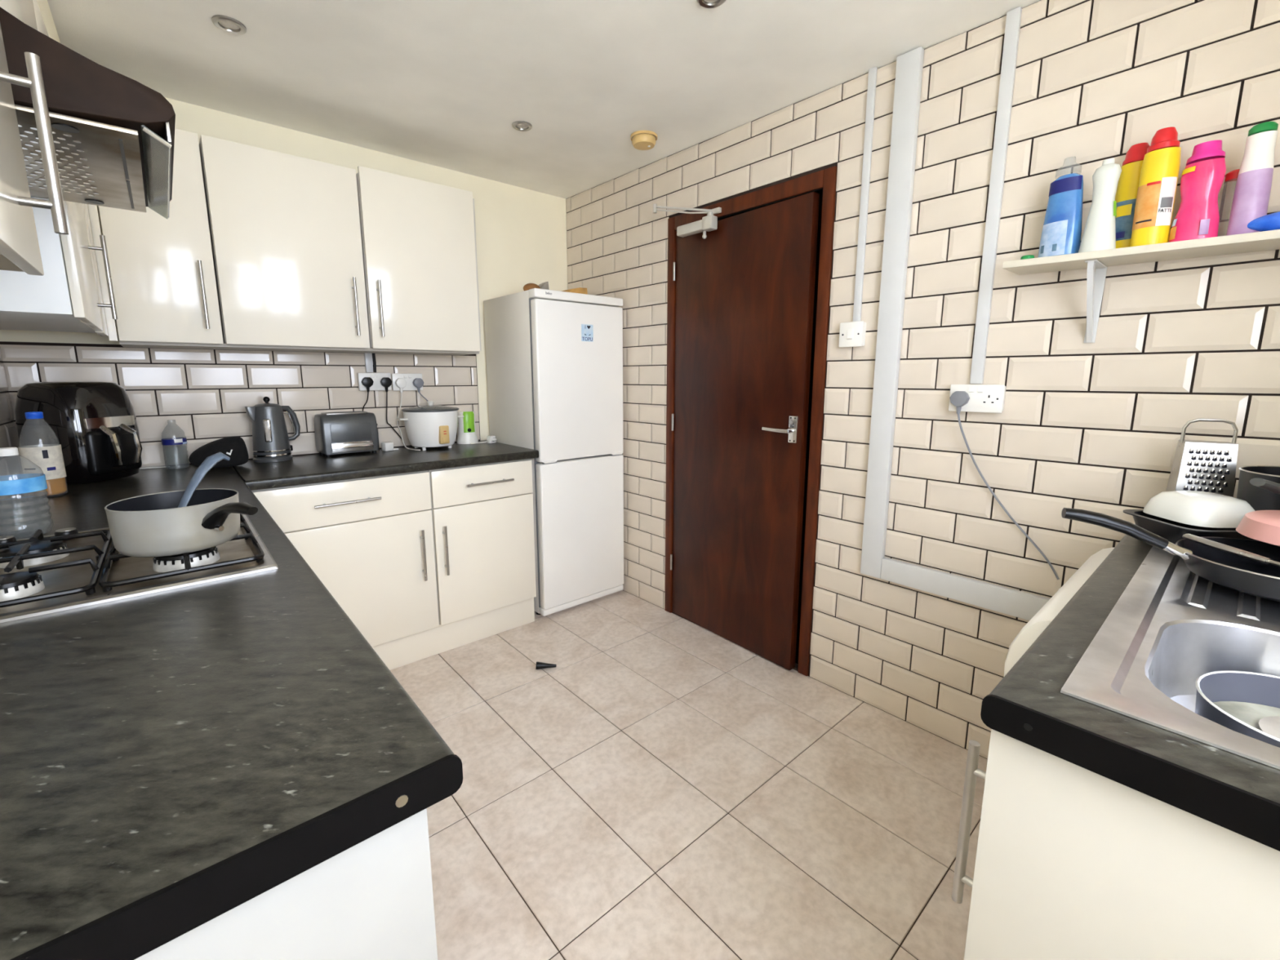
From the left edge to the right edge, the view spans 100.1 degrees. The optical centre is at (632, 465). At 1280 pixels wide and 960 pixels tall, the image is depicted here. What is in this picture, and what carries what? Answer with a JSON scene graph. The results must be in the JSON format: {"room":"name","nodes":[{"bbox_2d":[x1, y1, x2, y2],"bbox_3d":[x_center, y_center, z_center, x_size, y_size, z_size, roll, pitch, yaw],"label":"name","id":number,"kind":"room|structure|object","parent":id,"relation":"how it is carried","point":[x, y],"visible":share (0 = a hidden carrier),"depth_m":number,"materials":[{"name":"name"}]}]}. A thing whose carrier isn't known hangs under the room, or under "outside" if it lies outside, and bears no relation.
{"room":"kitchen","nodes":[
{"label":"kitchen","id":0,"kind":"room"},
{"bbox_2d":[0,346,22,475],"bbox_3d":[-1.151,-0.024,0.617,0.111,2.440,3.350,-8,12,-40],"label":"wall","id":1,"kind":"structure","parent":0,"point":[9,465],"depth_m":1.81,"materials":[{"name":"white tile"}]},
{"bbox_2d":[0,0,37,30],"bbox_3d":[-1.224,-0.847,0.868,0.298,0.318,0.592,-8,12,-40],"label":"upper cabinet","id":2,"kind":"object","parent":1,"relation":"attached to","point":[23,10],"visible":0.02,"depth_m":1.01,"materials":[{"name":"beige laminate"}]},
{"bbox_2d":[0,7,175,218],"bbox_3d":[-1.149,-0.624,0.972,0.478,0.148,0.586,-8,12,-40],"label":"extractor hood","id":3,"kind":"object","parent":2,"relation":"attached to","point":[113,134],"visible":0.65,"depth_m":0.89,"materials":[{"name":"metal"}]},
{"bbox_2d":[0,23,68,275],"bbox_3d":[-0.754,-0.576,0.397,0.345,0.700,0.780,-8,12,-40],"label":"upper cabinet","id":4,"kind":"object","parent":1,"relation":"attached to","point":[20,250],"visible":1,"depth_m":0.73,"materials":[{"name":"metal"}]},
{"bbox_2d":[36,0,60,43],"bbox_3d":[-0.904,-1.034,0.455,0.295,0.175,3.035,-8,12,-40],"label":"trim","id":5,"kind":"structure","parent":1,"relation":"attached to","point":[43,5],"depth_m":1.45,"materials":[{"name":"beige paint"}]},
{"bbox_2d":[0,0,118,341],"bbox_3d":[-1.645,-0.728,1.413,0.338,0.731,0.736,-8,12,-40],"label":"upper cabinet","id":6,"kind":"object","parent":1,"relation":"attached to","point":[68,297],"visible":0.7,"depth_m":1.27,"materials":[{"name":"laminate"}]},
{"bbox_2d":[0,97,568,467],"bbox_3d":[-1.328,-0.371,2.706,2.610,2.440,0.112,-8,12,-40],"label":"wall","id":7,"kind":"structure","parent":0,"point":[521,233],"depth_m":2.42,"materials":[{"name":"beige paint"}]},
{"bbox_2d":[97,128,223,344],"bbox_3d":[-1.741,-0.819,1.971,0.289,0.729,0.354,-8,12,-40],"label":"upper cabinet","id":8,"kind":"object","parent":7,"relation":"attached to","point":[162,270],"visible":0.68,"depth_m":1.89,"materials":[{"name":"laminate"}]},
{"bbox_2d":[199,134,369,348],"bbox_3d":[-1.435,-0.863,2.232,0.509,0.729,0.354,-8,12,-40],"label":"upper cabinet","id":9,"kind":"object","parent":7,"relation":"attached to","point":[285,229],"visible":0.9,"depth_m":2.10,"materials":[{"name":"laminate"}]},
{"bbox_2d":[364,352,373,372],"bbox_3d":[-1.294,-0.507,2.626,0.032,0.101,0.016,-8,12,-40],"label":"trunking","id":10,"kind":"object","parent":7,"relation":"attached to","point":[368,357],"visible":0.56,"depth_m":2.62,"materials":[{"name":"white paint"}]},
{"bbox_2d":[357,373,391,391],"bbox_3d":[-1.277,-0.414,2.650,0.150,0.086,0.044,-8,12,-40],"label":"wall socket","id":11,"kind":"object","parent":7,"relation":"attached to","point":[376,377],"visible":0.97,"depth_m":2.63,"materials":[{"name":"white plastic"}]},
{"bbox_2d":[360,377,373,411],"bbox_3d":[-1.300,-0.323,2.622,0.061,0.214,0.051,-8,12,-40],"label":"plug","id":12,"kind":"object","parent":11,"relation":"attached to","point":[367,382],"visible":0.84,"depth_m":2.60,"materials":[{"name":"black plastic"}]},
{"bbox_2d":[372,353,376,372],"bbox_3d":[-1.274,-0.510,2.642,0.015,0.102,0.014,-3,10,-18],"label":"cable","id":13,"kind":"object","parent":11,"relation":"attached to","point":[373,354],"visible":0.79,"depth_m":2.64,"materials":[{"name":"black plastic"}]},
{"bbox_2d":[380,377,404,443],"bbox_3d":[-1.208,-0.267,2.706,0.106,0.352,0.042,-8,12,-40],"label":"plug","id":14,"kind":"object","parent":11,"relation":"attached to","point":[386,382],"visible":0.92,"depth_m":2.66,"materials":[{"name":"black plastic"}]},
{"bbox_2d":[391,373,422,391],"bbox_3d":[-1.159,-0.428,2.751,0.150,0.086,0.044,-8,12,-40],"label":"wall socket","id":15,"kind":"object","parent":7,"relation":"attached to","point":[409,378],"visible":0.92,"depth_m":2.74,"materials":[{"name":"white plastic"}]},
{"bbox_2d":[395,377,420,450],"bbox_3d":[-1.125,-0.256,2.678,0.052,0.354,0.195,-8,12,-40],"label":"plug","id":16,"kind":"object","parent":15,"relation":"attached to","point":[401,383],"visible":0.99,"depth_m":2.70,"materials":[{"name":"white plastic"}]},
{"bbox_2d":[412,377,431,407],"bbox_3d":[-1.092,-0.377,2.778,0.084,0.149,0.026,-8,12,-40],"label":"plug","id":17,"kind":"object","parent":15,"relation":"attached to","point":[418,383],"visible":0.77,"depth_m":2.75,"materials":[{"name":"white plastic"}]},
{"bbox_2d":[355,165,481,351],"bbox_3d":[-1.039,-0.929,2.567,0.518,0.747,0.354,-8,12,-40],"label":"upper cabinet","id":18,"kind":"object","parent":7,"relation":"attached to","point":[419,245],"visible":0.84,"depth_m":2.44,"materials":[{"name":"laminate"}]},
{"bbox_2d":[119,340,479,355],"bbox_3d":[-1.371,-0.519,2.395,1.333,0.014,0.256,-8,12,-40],"label":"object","id":19,"kind":"object","parent":18,"relation":"attached to","point":[124,344],"visible":0.93,"depth_m":2.22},
{"bbox_2d":[47,0,1040,199],"bbox_3d":[-0.215,-1.338,1.219,2.590,0.209,3.550,-8,12,-40],"label":"ceiling","id":20,"kind":"structure","parent":0,"point":[442,83],"depth_m":1.81,"materials":[{"name":"paint"}]},
{"bbox_2d":[211,14,246,35],"bbox_3d":[-1.220,-1.331,1.621,0.084,0.009,0.084,-8,12,-40],"label":"recessed light","id":21,"kind":"object","parent":20,"relation":"in","point":[226,24],"visible":1,"depth_m":1.62,"materials":[{"name":"metal"}]},
{"bbox_2d":[511,120,532,131],"bbox_3d":[-0.471,-1.442,2.278,0.084,0.009,0.084,-8,12,-40],"label":"recessed light","id":22,"kind":"object","parent":20,"relation":"in","point":[522,126],"visible":1,"depth_m":2.27,"materials":[{"name":"metal"}]},
{"bbox_2d":[630,130,657,150],"bbox_3d":[0.049,-1.436,2.378,0.120,0.045,0.120,-8,12,-40],"label":"smoke detector","id":23,"kind":"object","parent":20,"relation":"attached to","point":[641,141],"visible":1,"depth_m":2.34,"materials":[{"name":"plastic"}]},
{"bbox_2d":[697,0,725,8],"bbox_3d":[0.219,-1.297,1.485,0.084,0.009,0.084,-8,12,-40],"label":"recessed light","id":24,"kind":"object","parent":20,"relation":"in","point":[704,3],"visible":1,"depth_m":1.51,"materials":[{"name":"metal"}]},
{"bbox_2d":[390,590,987,959],"bbox_3d":[-0.210,1.054,1.617,2.590,0.061,3.550,-8,12,-40],"label":"floor","id":25,"kind":"structure","parent":0,"point":[668,788],"depth_m":1.61,"materials":[{"name":"tile"}]},
{"bbox_2d":[134,808,437,959],"bbox_3d":[-0.425,0.779,0.425,0.568,0.874,0.018,-8,12,-40],"label":"end panel","id":26,"kind":"object","parent":25,"relation":"on","point":[372,900],"visible":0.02,"depth_m":0.49,"materials":[{"name":"white laminate"}]},
{"bbox_2d":[251,470,439,647],"bbox_3d":[-1.300,0.381,2.373,0.649,0.726,0.600,-8,12,-40],"label":"base cabinet","id":27,"kind":"object","parent":25,"relation":"on","point":[369,541],"visible":0.68,"depth_m":2.21,"materials":[{"name":"laminate"}]},
{"bbox_2d":[234,440,538,490],"bbox_3d":[-1.105,-0.027,2.489,1.186,0.038,0.584,-8,12,-40],"label":"countertop","id":28,"kind":"structure","parent":27,"relation":"on","point":[308,468],"depth_m":2.31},
{"bbox_2d":[244,396,300,462],"bbox_3d":[-1.565,-0.161,2.330,0.170,0.276,0.147,-2,10,-12],"label":"kettle","id":29,"kind":"object","parent":28,"relation":"on","point":[270,438],"visible":1,"depth_m":2.29,"materials":[{"name":"grey paint"}]},
{"bbox_2d":[314,410,378,457],"bbox_3d":[-1.344,-0.154,2.538,0.254,0.197,0.150,-9,13,-43],"label":"toaster","id":30,"kind":"object","parent":28,"relation":"on","point":[342,432],"visible":1,"depth_m":2.47,"materials":[{"name":"grey paint"}]},
{"bbox_2d":[381,441,398,451],"bbox_3d":[-1.204,-0.096,2.658,0.040,0.042,0.072,6,11,34],"label":"power adaptor","id":31,"kind":"object","parent":28,"relation":"on","point":[387,446],"visible":1,"depth_m":2.63,"materials":[{"name":"white plastic"}]},
{"bbox_2d":[396,400,463,450],"bbox_3d":[-1.025,-0.208,2.731,0.275,0.240,0.275,0,9,2],"label":"rice cooker","id":32,"kind":"object","parent":28,"relation":"on","point":[433,426],"visible":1,"depth_m":2.64,"materials":[{"name":"grey paint"}]},
{"bbox_2d":[438,425,449,444],"bbox_3d":[-0.937,-0.153,2.656,0.026,0.090,0.048,9,13,42],"label":"switch","id":33,"kind":"object","parent":32,"relation":"attached to","point":[443,430],"depth_m":2.64,"materials":[{"name":"plastic"}]},
{"bbox_2d":[457,411,478,444],"bbox_3d":[-0.908,-0.209,2.933,0.114,0.174,0.103,-6,11,-32],"label":"juicer","id":34,"kind":"object","parent":28,"relation":"on","point":[467,434],"visible":0.98,"depth_m":2.90,"materials":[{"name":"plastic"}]},
{"bbox_2d":[470,435,497,444],"bbox_3d":[-0.808,-0.138,2.911,0.143,0.039,0.055,-7,11,-35],"label":"plug","id":35,"kind":"object","parent":28,"relation":"on","point":[491,439],"visible":1,"depth_m":2.92,"materials":[{"name":"white plastic"}]},
{"bbox_2d":[372,597,534,670],"bbox_3d":[-0.966,0.812,2.447,1.168,0.148,0.018,-8,12,-40],"label":"plinth","id":36,"kind":"object","parent":25,"relation":"on","point":[399,652],"visible":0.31,"depth_m":2.54,"materials":[{"name":"beige laminate"}]},
{"bbox_2d":[427,458,536,625],"bbox_3d":[-0.860,0.318,2.748,0.501,0.726,0.600,-8,12,-40],"label":"base cabinet","id":37,"kind":"object","parent":25,"relation":"on","point":[482,515],"visible":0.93,"depth_m":2.53,"materials":[{"name":"laminate"}]},
{"bbox_2d":[535,662,556,669],"bbox_3d":[-0.384,0.883,2.369,0.091,0.033,0.033,-1,9,-2],"label":"nozzle","id":38,"kind":"object","parent":25,"relation":"on","point":[540,665],"visible":1,"depth_m":2.36,"materials":[{"name":"black plastic"}]},
{"bbox_2d":[483,288,623,616],"bbox_3d":[-0.436,-0.074,3.069,0.550,1.692,0.558,-8,12,-40],"label":"freezer","id":39,"kind":"object","parent":25,"relation":"on","point":[555,393],"visible":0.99,"depth_m":2.83,"materials":[{"name":"white metal"}]},
{"bbox_2d":[523,281,549,290],"bbox_3d":[-0.506,-0.922,2.782,0.137,0.071,0.076,-8,12,-40],"label":"packet","id":40,"kind":"object","parent":39,"relation":"on","point":[544,285],"visible":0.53,"depth_m":2.75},
{"bbox_2d":[561,287,587,294],"bbox_3d":[-0.359,-0.948,2.971,0.145,0.062,0.180,-8,12,-40],"label":"cardboard box","id":41,"kind":"object","parent":39,"relation":"on","point":[582,291],"visible":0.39,"depth_m":2.91,"materials":[{"name":"cardboard"}]},
{"bbox_2d":[581,324,593,342],"bbox_3d":[-0.235,-0.686,2.775,0.074,0.085,0.002,-8,12,-40],"label":"sticker","id":42,"kind":"object","parent":39,"relation":"attached to","point":[587,331],"visible":1,"depth_m":2.77,"materials":[{"name":"paper"}]},
{"bbox_2d":[951,739,986,903],"bbox_3d":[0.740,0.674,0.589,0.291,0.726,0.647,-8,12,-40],"label":"handle","id":43,"kind":"object","parent":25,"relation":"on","point":[972,771],"visible":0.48,"depth_m":0.73,"materials":[{"name":"metal"}]},
{"bbox_2d":[980,524,1279,851],"bbox_3d":[1.089,0.250,0.799,1.278,0.040,0.621,-8,12,-40],"label":"countertop","id":44,"kind":"structure","parent":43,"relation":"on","point":[1237,793],"depth_m":0.56,"materials":[{"name":"black laminate"}]},
{"bbox_2d":[1060,546,1279,769],"bbox_3d":[1.011,0.313,0.737,0.930,0.152,0.512,-8,12,-40],"label":"sink","id":45,"kind":"object","parent":44,"relation":"in","point":[1171,626],"visible":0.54,"depth_m":0.79,"materials":[{"name":"metal"}]},
{"bbox_2d":[1061,507,1279,601],"bbox_3d":[1.060,0.145,0.961,0.281,0.106,0.429,-8,12,-40],"label":"frying pan","id":46,"kind":"object","parent":45,"relation":"on","point":[1235,572],"visible":0.9,"depth_m":0.98,"materials":[{"name":"metal"}]},
{"bbox_2d":[1182,533,1279,566],"bbox_3d":[1.047,0.156,0.890,0.024,0.018,0.235,-1,9,-6],"label":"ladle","id":47,"kind":"object","parent":46,"relation":"on","point":[1211,544],"visible":1,"depth_m":0.93,"materials":[{"name":"metal"}]},
{"bbox_2d":[1235,510,1279,546],"bbox_3d":[1.217,0.119,0.931,0.224,0.036,0.224,-8,12,-40],"label":"bowl","id":48,"kind":"object","parent":46,"relation":"on","point":[1263,526],"visible":1,"depth_m":0.96,"materials":[{"name":"plastic"}]},
{"bbox_2d":[1195,671,1279,747],"bbox_3d":[0.828,0.347,0.651,0.212,0.109,0.212,-4,10,-21],"label":"saucepan","id":49,"kind":"object","parent":45,"relation":"in","point":[1237,701],"visible":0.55,"depth_m":0.73,"materials":[{"name":"metal"}]},
{"bbox_2d":[1258,715,1279,738],"bbox_3d":[0.844,0.342,0.647,0.116,0.006,0.116,-8,12,-40],"label":"dish","id":50,"kind":"object","parent":49,"relation":"on","point":[1270,726],"visible":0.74,"depth_m":0.69,"materials":[{"name":"white ceramic"}]},
{"bbox_2d":[1122,509,1253,544],"bbox_3d":[1.241,0.141,1.156,0.250,0.050,0.180,0,9,1],"label":"frying pan","id":51,"kind":"object","parent":44,"relation":"on","point":[1173,531],"visible":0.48,"depth_m":1.15,"materials":[{"name":"black metal"}]},
{"bbox_2d":[1142,490,1254,528],"bbox_3d":[1.226,0.088,1.157,0.148,0.053,0.148,0,9,1],"label":"bowl","id":52,"kind":"object","parent":51,"relation":"on","point":[1194,508],"visible":0.88,"depth_m":1.11,"materials":[{"name":"white ceramic"}]},
{"bbox_2d":[1236,465,1279,511],"bbox_3d":[1.345,0.073,1.066,0.254,0.108,0.201,-8,12,-40],"label":"saucepan","id":53,"kind":"object","parent":51,"relation":"on","point":[1259,486],"visible":0.75,"depth_m":1.09,"materials":[{"name":"metal"}]},
{"bbox_2d":[1165,418,1238,497],"bbox_3d":[1.353,0.019,1.274,0.104,0.260,0.080,6,11,33],"label":"box grater","id":54,"kind":"object","parent":44,"relation":"on","point":[1207,466],"visible":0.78,"depth_m":1.25,"materials":[{"name":"metal"}]},
{"bbox_2d":[1004,547,1114,676],"bbox_3d":[1.117,0.683,0.968,0.602,0.858,0.678,-8,12,-40],"label":"washing machine","id":55,"kind":"object","parent":25,"relation":"on","point":[1031,631],"visible":0.09,"depth_m":0.97,"materials":[{"name":"white plastic"}]},
{"bbox_2d":[964,728,1279,959],"bbox_3d":[0.634,0.766,0.487,0.018,0.874,0.610,-8,12,-40],"label":"end panel","id":56,"kind":"object","parent":25,"relation":"on","point":[1073,862],"visible":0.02,"depth_m":0.57,"materials":[{"name":"beige laminate"}]},
{"bbox_2d":[565,0,1279,759],"bbox_3d":[0.702,-0.301,2.259,0.128,2.440,3.450,-8,12,-40],"label":"wall","id":57,"kind":"structure","parent":0,"point":[1097,426],"depth_m":1.67,"materials":[{"name":"tile"}]},
{"bbox_2d":[653,166,836,675],"bbox_3d":[0.439,-0.156,2.444,0.279,2.055,0.878,-8,12,-40],"label":"door","id":58,"kind":"structure","parent":57,"relation":"in","point":[749,274],"depth_m":2.37,"materials":[{"name":"brown wood"}]},
{"bbox_2d":[839,320,866,347],"bbox_3d":[0.809,-0.483,1.977,0.042,0.090,0.090,-8,12,-40],"label":"light switch","id":59,"kind":"object","parent":57,"relation":"attached to","point":[852,334],"visible":1,"depth_m":1.96,"materials":[{"name":"white plastic"}]},
{"bbox_2d":[853,66,877,321],"bbox_3d":[0.821,-0.942,1.900,0.012,0.841,0.026,-8,12,-40],"label":"conduit","id":60,"kind":"object","parent":57,"relation":"attached to","point":[872,79],"visible":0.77,"depth_m":1.89,"materials":[{"name":"white paint"}]},
{"bbox_2d":[860,46,1050,620],"bbox_3d":[1.100,-0.422,1.649,0.027,1.772,0.690,-8,12,-40],"label":"pipe boxing","id":61,"kind":"object","parent":57,"relation":"attached to","point":[909,65],"visible":0.8,"depth_m":1.83,"materials":[{"name":"white paint"}]},
{"bbox_2d":[948,384,1006,413],"bbox_3d":[1.087,-0.212,1.693,0.044,0.086,0.150,-8,12,-40],"label":"wall socket","id":62,"kind":"object","parent":57,"relation":"attached to","point":[988,398],"visible":0.91,"depth_m":1.67,"materials":[{"name":"white plastic"}]},
{"bbox_2d":[949,391,1059,579],"bbox_3d":[1.145,0.049,1.657,0.331,0.549,0.034,8,12,40],"label":"plug","id":63,"kind":"object","parent":62,"relation":"attached to","point":[958,399],"visible":1,"depth_m":1.69,"materials":[{"name":"grey plastic"}]},
{"bbox_2d":[969,6,1022,383],"bbox_3d":[1.088,-0.778,1.613,0.015,1.052,0.034,-8,12,-40],"label":"conduit","id":64,"kind":"object","parent":57,"relation":"attached to","point":[1013,20],"visible":1,"depth_m":1.60,"materials":[{"name":"white paint"}]},
{"bbox_2d":[1002,229,1279,342],"bbox_3d":[1.326,-0.422,1.280,0.158,0.237,0.738,-8,14,-40],"label":"wall shelf","id":65,"kind":"object","parent":57,"relation":"attached to","point":[1269,240],"depth_m":1.34,"materials":[{"name":"white paint"}]},
{"bbox_2d":[1037,163,1083,257],"bbox_3d":[1.157,-0.687,1.439,0.058,0.259,0.094,-6,11,-32],"label":"detergent bottle","id":66,"kind":"object","parent":65,"relation":"on","point":[1061,233],"visible":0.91,"depth_m":1.42,"materials":[{"name":"blue plastic"}]},
{"bbox_2d":[1040,245,1044,253],"bbox_3d":[1.122,-0.592,1.468,0.004,0.020,0.009,-6,11,-32],"label":"print","id":67,"kind":"object","parent":66,"relation":"attached to","point":[1042,246],"depth_m":1.47},
{"bbox_2d":[1051,243,1057,251],"bbox_3d":[1.133,-0.586,1.440,0.001,0.018,0.010,-6,11,-32],"label":"print","id":68,"kind":"object","parent":66,"relation":"attached to","point":[1054,246],"depth_m":1.44},
{"bbox_2d":[1048,175,1082,195],"bbox_3d":[1.144,-0.742,1.422,0.016,0.034,0.072,-6,11,-32],"label":"print","id":69,"kind":"object","parent":66,"relation":"attached to","point":[1065,185],"depth_m":1.41},
{"bbox_2d":[1078,158,1121,253],"bbox_3d":[1.186,-0.653,1.354,0.056,0.224,0.074,-8,12,-40],"label":"bottle","id":70,"kind":"object","parent":65,"relation":"on","point":[1100,231],"visible":0.82,"depth_m":1.34,"materials":[{"name":"white plastic"}]},
{"bbox_2d":[1115,142,1149,248],"bbox_3d":[1.269,-0.675,1.364,0.058,0.267,0.071,-8,12,-40],"label":"bottle","id":71,"kind":"object","parent":65,"relation":"on","point":[1127,187],"visible":0.54,"depth_m":1.35,"materials":[{"name":"yellow plastic"}]},
{"bbox_2d":[1115,231,1124,239],"bbox_3d":[1.241,-0.589,1.375,0.004,0.016,0.035,-3,10,-15],"label":"print","id":72,"kind":"object","parent":71,"relation":"attached to","point":[1119,234],"depth_m":1.37},
{"bbox_2d":[1116,204,1132,217],"bbox_3d":[1.243,-0.645,1.358,0.003,0.026,0.030,-5,11,-28],"label":"print","id":73,"kind":"object","parent":71,"relation":"attached to","point":[1122,210],"depth_m":1.36,"materials":[{"name":"yellow paper"}]},
{"bbox_2d":[1129,126,1181,246],"bbox_3d":[1.258,-0.663,1.286,0.061,0.270,0.067,-5,11,-27],"label":"bottle","id":74,"kind":"object","parent":65,"relation":"on","point":[1160,169],"visible":0.94,"depth_m":1.27,"materials":[{"name":"yellow plastic"}]},
{"bbox_2d":[1135,218,1151,223],"bbox_3d":[1.229,-0.588,1.291,0.004,0.004,0.031,-4,10,-22],"label":"print","id":75,"kind":"object","parent":74,"relation":"attached to","point":[1137,220],"depth_m":1.29},
{"bbox_2d":[1146,180,1160,186],"bbox_3d":[1.233,-0.668,1.269,0.002,0.006,0.024,-7,12,-37],"label":"print","id":76,"kind":"object","parent":74,"relation":"on","point":[1149,183],"depth_m":1.27,"materials":[{"name":"paper"}]},
{"bbox_2d":[1160,196,1173,208],"bbox_3d":[1.258,-0.620,1.262,0.024,0.023,0.002,1,10,8],"label":"print","id":77,"kind":"object","parent":74,"relation":"on","point":[1165,202],"depth_m":1.26,"materials":[{"name":"grey paper"}]},
{"bbox_2d":[1168,139,1226,242],"bbox_3d":[1.305,-0.625,1.234,0.057,0.215,0.080,-8,12,-40],"label":"bottle","id":78,"kind":"object","parent":65,"relation":"on","point":[1197,215],"visible":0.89,"depth_m":1.22,"materials":[{"name":"pink plastic"}]},
{"bbox_2d":[1171,218,1177,226],"bbox_3d":[1.274,-0.571,1.261,0.003,0.016,0.013,2,10,15],"label":"print","id":79,"kind":"object","parent":78,"relation":"on","point":[1175,223],"depth_m":1.26},
{"bbox_2d":[1181,165,1195,175],"bbox_3d":[1.277,-0.678,1.234,0.005,0.011,0.031,0,9,1],"label":"print","id":80,"kind":"object","parent":78,"relation":"on","point":[1188,170],"depth_m":1.23,"materials":[{"name":"yellow plastic"}]},
{"bbox_2d":[1198,218,1209,235],"bbox_3d":[1.298,-0.542,1.217,0.015,0.033,0.001,5,11,29],"label":"print","id":81,"kind":"object","parent":78,"relation":"attached to","point":[1203,224],"depth_m":1.22,"materials":[{"name":"paper"}]},
{"bbox_2d":[1223,168,1239,185],"bbox_3d":[1.368,-0.592,1.224,0.043,0.156,0.057,-8,12,-40],"label":"spray bottle","id":82,"kind":"object","parent":65,"relation":"on","point":[1232,175],"visible":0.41,"depth_m":1.21,"materials":[{"name":"red plastic"}]},
{"bbox_2d":[1226,121,1278,235],"bbox_3d":[1.359,-0.621,1.173,0.048,0.231,0.056,-8,12,-40],"label":"bottle","id":83,"kind":"object","parent":65,"relation":"on","point":[1251,195],"visible":0.85,"depth_m":1.16,"materials":[{"name":"purple plastic"}]},
{"bbox_2d":[1247,211,1279,231],"bbox_3d":[1.394,-0.518,1.125,0.055,0.045,0.143,-8,12,-40],"label":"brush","id":84,"kind":"object","parent":65,"relation":"on","point":[1268,222],"visible":0.93,"depth_m":1.14,"materials":[{"name":"blue plastic"}]},
{"bbox_3d":[-0.856,0.998,1.324,0.017,0.148,1.830,-8,12,-40],"label":"plinth","id":85,"kind":"object","parent":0,"visible":0},
{"bbox_3d":[-0.617,0.666,0.655,0.598,0.725,0.598,-8,12,-40],"label":"base cabinet","id":86,"kind":"object","parent":85,"relation":"on","visible":0},
{"bbox_2d":[0,464,462,959],"bbox_3d":[-1.183,0.183,1.230,0.604,0.040,2.415,-8,12,-40],"label":"countertop","id":87,"kind":"structure","parent":86,"relation":"on","point":[171,759],"depth_m":0.53,"materials":[{"name":"laminate"}]},
{"bbox_2d":[0,447,53,539],"bbox_3d":[-1.401,0.062,1.214,0.102,0.205,0.103,0,9,-1],"label":"water bottle","id":88,"kind":"object","parent":87,"relation":"on","point":[14,484],"visible":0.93,"depth_m":1.20,"materials":[{"name":"clear plastic"}]},
{"bbox_2d":[17,411,68,497],"bbox_3d":[-1.805,-0.034,1.635,0.088,0.258,0.089,-4,10,-21],"label":"juice bottle","id":89,"kind":"object","parent":87,"relation":"on","point":[49,457],"visible":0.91,"depth_m":1.62,"materials":[{"name":"clear plastic"}]},
{"bbox_2d":[41,449,48,458],"bbox_3d":[-1.767,-0.034,1.612,0.001,0.025,0.012,6,11,31],"label":"print","id":90,"kind":"object","parent":89,"relation":"on","point":[45,453],"depth_m":1.61},
{"bbox_2d":[47,466,56,471],"bbox_3d":[-1.764,0.010,1.626,0.001,0.010,0.019,4,10,21],"label":"print","id":91,"kind":"object","parent":89,"relation":"on","point":[49,468],"depth_m":1.63},
{"bbox_2d":[14,381,142,484],"bbox_3d":[-1.911,-0.121,1.880,0.320,0.342,0.250,1,10,7],"label":"air fryer","id":92,"kind":"object","parent":87,"relation":"on","point":[95,424],"visible":0.91,"depth_m":1.80,"materials":[{"name":"black plastic"}]},
{"bbox_2d":[84,427,142,475],"bbox_3d":[-1.823,-0.052,1.881,0.037,0.157,0.170,1,10,7],"label":"basket","id":93,"kind":"object","parent":92,"relation":"on","point":[100,456],"depth_m":1.83,"materials":[{"name":"black plastic"}]},
{"bbox_2d":[0,513,278,622],"bbox_3d":[-1.052,0.167,1.073,0.497,0.043,0.573,-8,12,-40],"label":"gas hob","id":94,"kind":"object","parent":87,"relation":"in","point":[69,568],"visible":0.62,"depth_m":0.99,"materials":[{"name":"metal"}]},
{"bbox_2d":[104,488,257,557],"bbox_3d":[-0.841,0.108,1.004,0.209,0.094,0.274,-8,12,-40],"label":"saucepan","id":95,"kind":"object","parent":94,"relation":"on","point":[150,525],"visible":1,"depth_m":0.97,"materials":[{"name":"metal"}]},
{"bbox_2d":[177,452,230,507],"bbox_3d":[-0.885,0.055,1.093,0.028,0.153,0.130,3,10,19],"label":"spatula","id":96,"kind":"object","parent":95,"relation":"in","point":[211,461],"visible":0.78,"depth_m":1.09,"materials":[{"name":"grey plastic"}]},
{"bbox_2d":[139,466,169,469],"bbox_3d":[-1.935,0.010,2.138,0.136,0.007,0.011,-7,11,-34],"label":"cable","id":97,"kind":"object","parent":87,"relation":"on","point":[157,466],"visible":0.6,"depth_m":2.15,"materials":[{"name":"white plastic"}]},
{"bbox_2d":[160,419,190,469],"bbox_3d":[-1.823,-0.085,2.133,0.077,0.194,0.077,8,12,39],"label":"water bottle","id":98,"kind":"object","parent":87,"relation":"on","point":[176,442],"visible":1,"depth_m":2.12,"materials":[{"name":"clear plastic"}]},
{"bbox_2d":[173,438,182,443],"bbox_3d":[-1.791,-0.097,2.112,0.002,0.014,0.026,5,11,29],"label":"print","id":99,"kind":"object","parent":98,"relation":"on","point":[175,441],"depth_m":2.11,"materials":[{"name":"white paper"}]},
{"bbox_2d":[188,436,248,468],"bbox_3d":[-1.669,-0.053,2.158,0.150,0.119,0.188,9,13,42],"label":"pouch","id":100,"kind":"object","parent":87,"relation":"on","point":[234,447],"visible":0.89,"depth_m":2.12,"materials":[{"name":"black fabric"}]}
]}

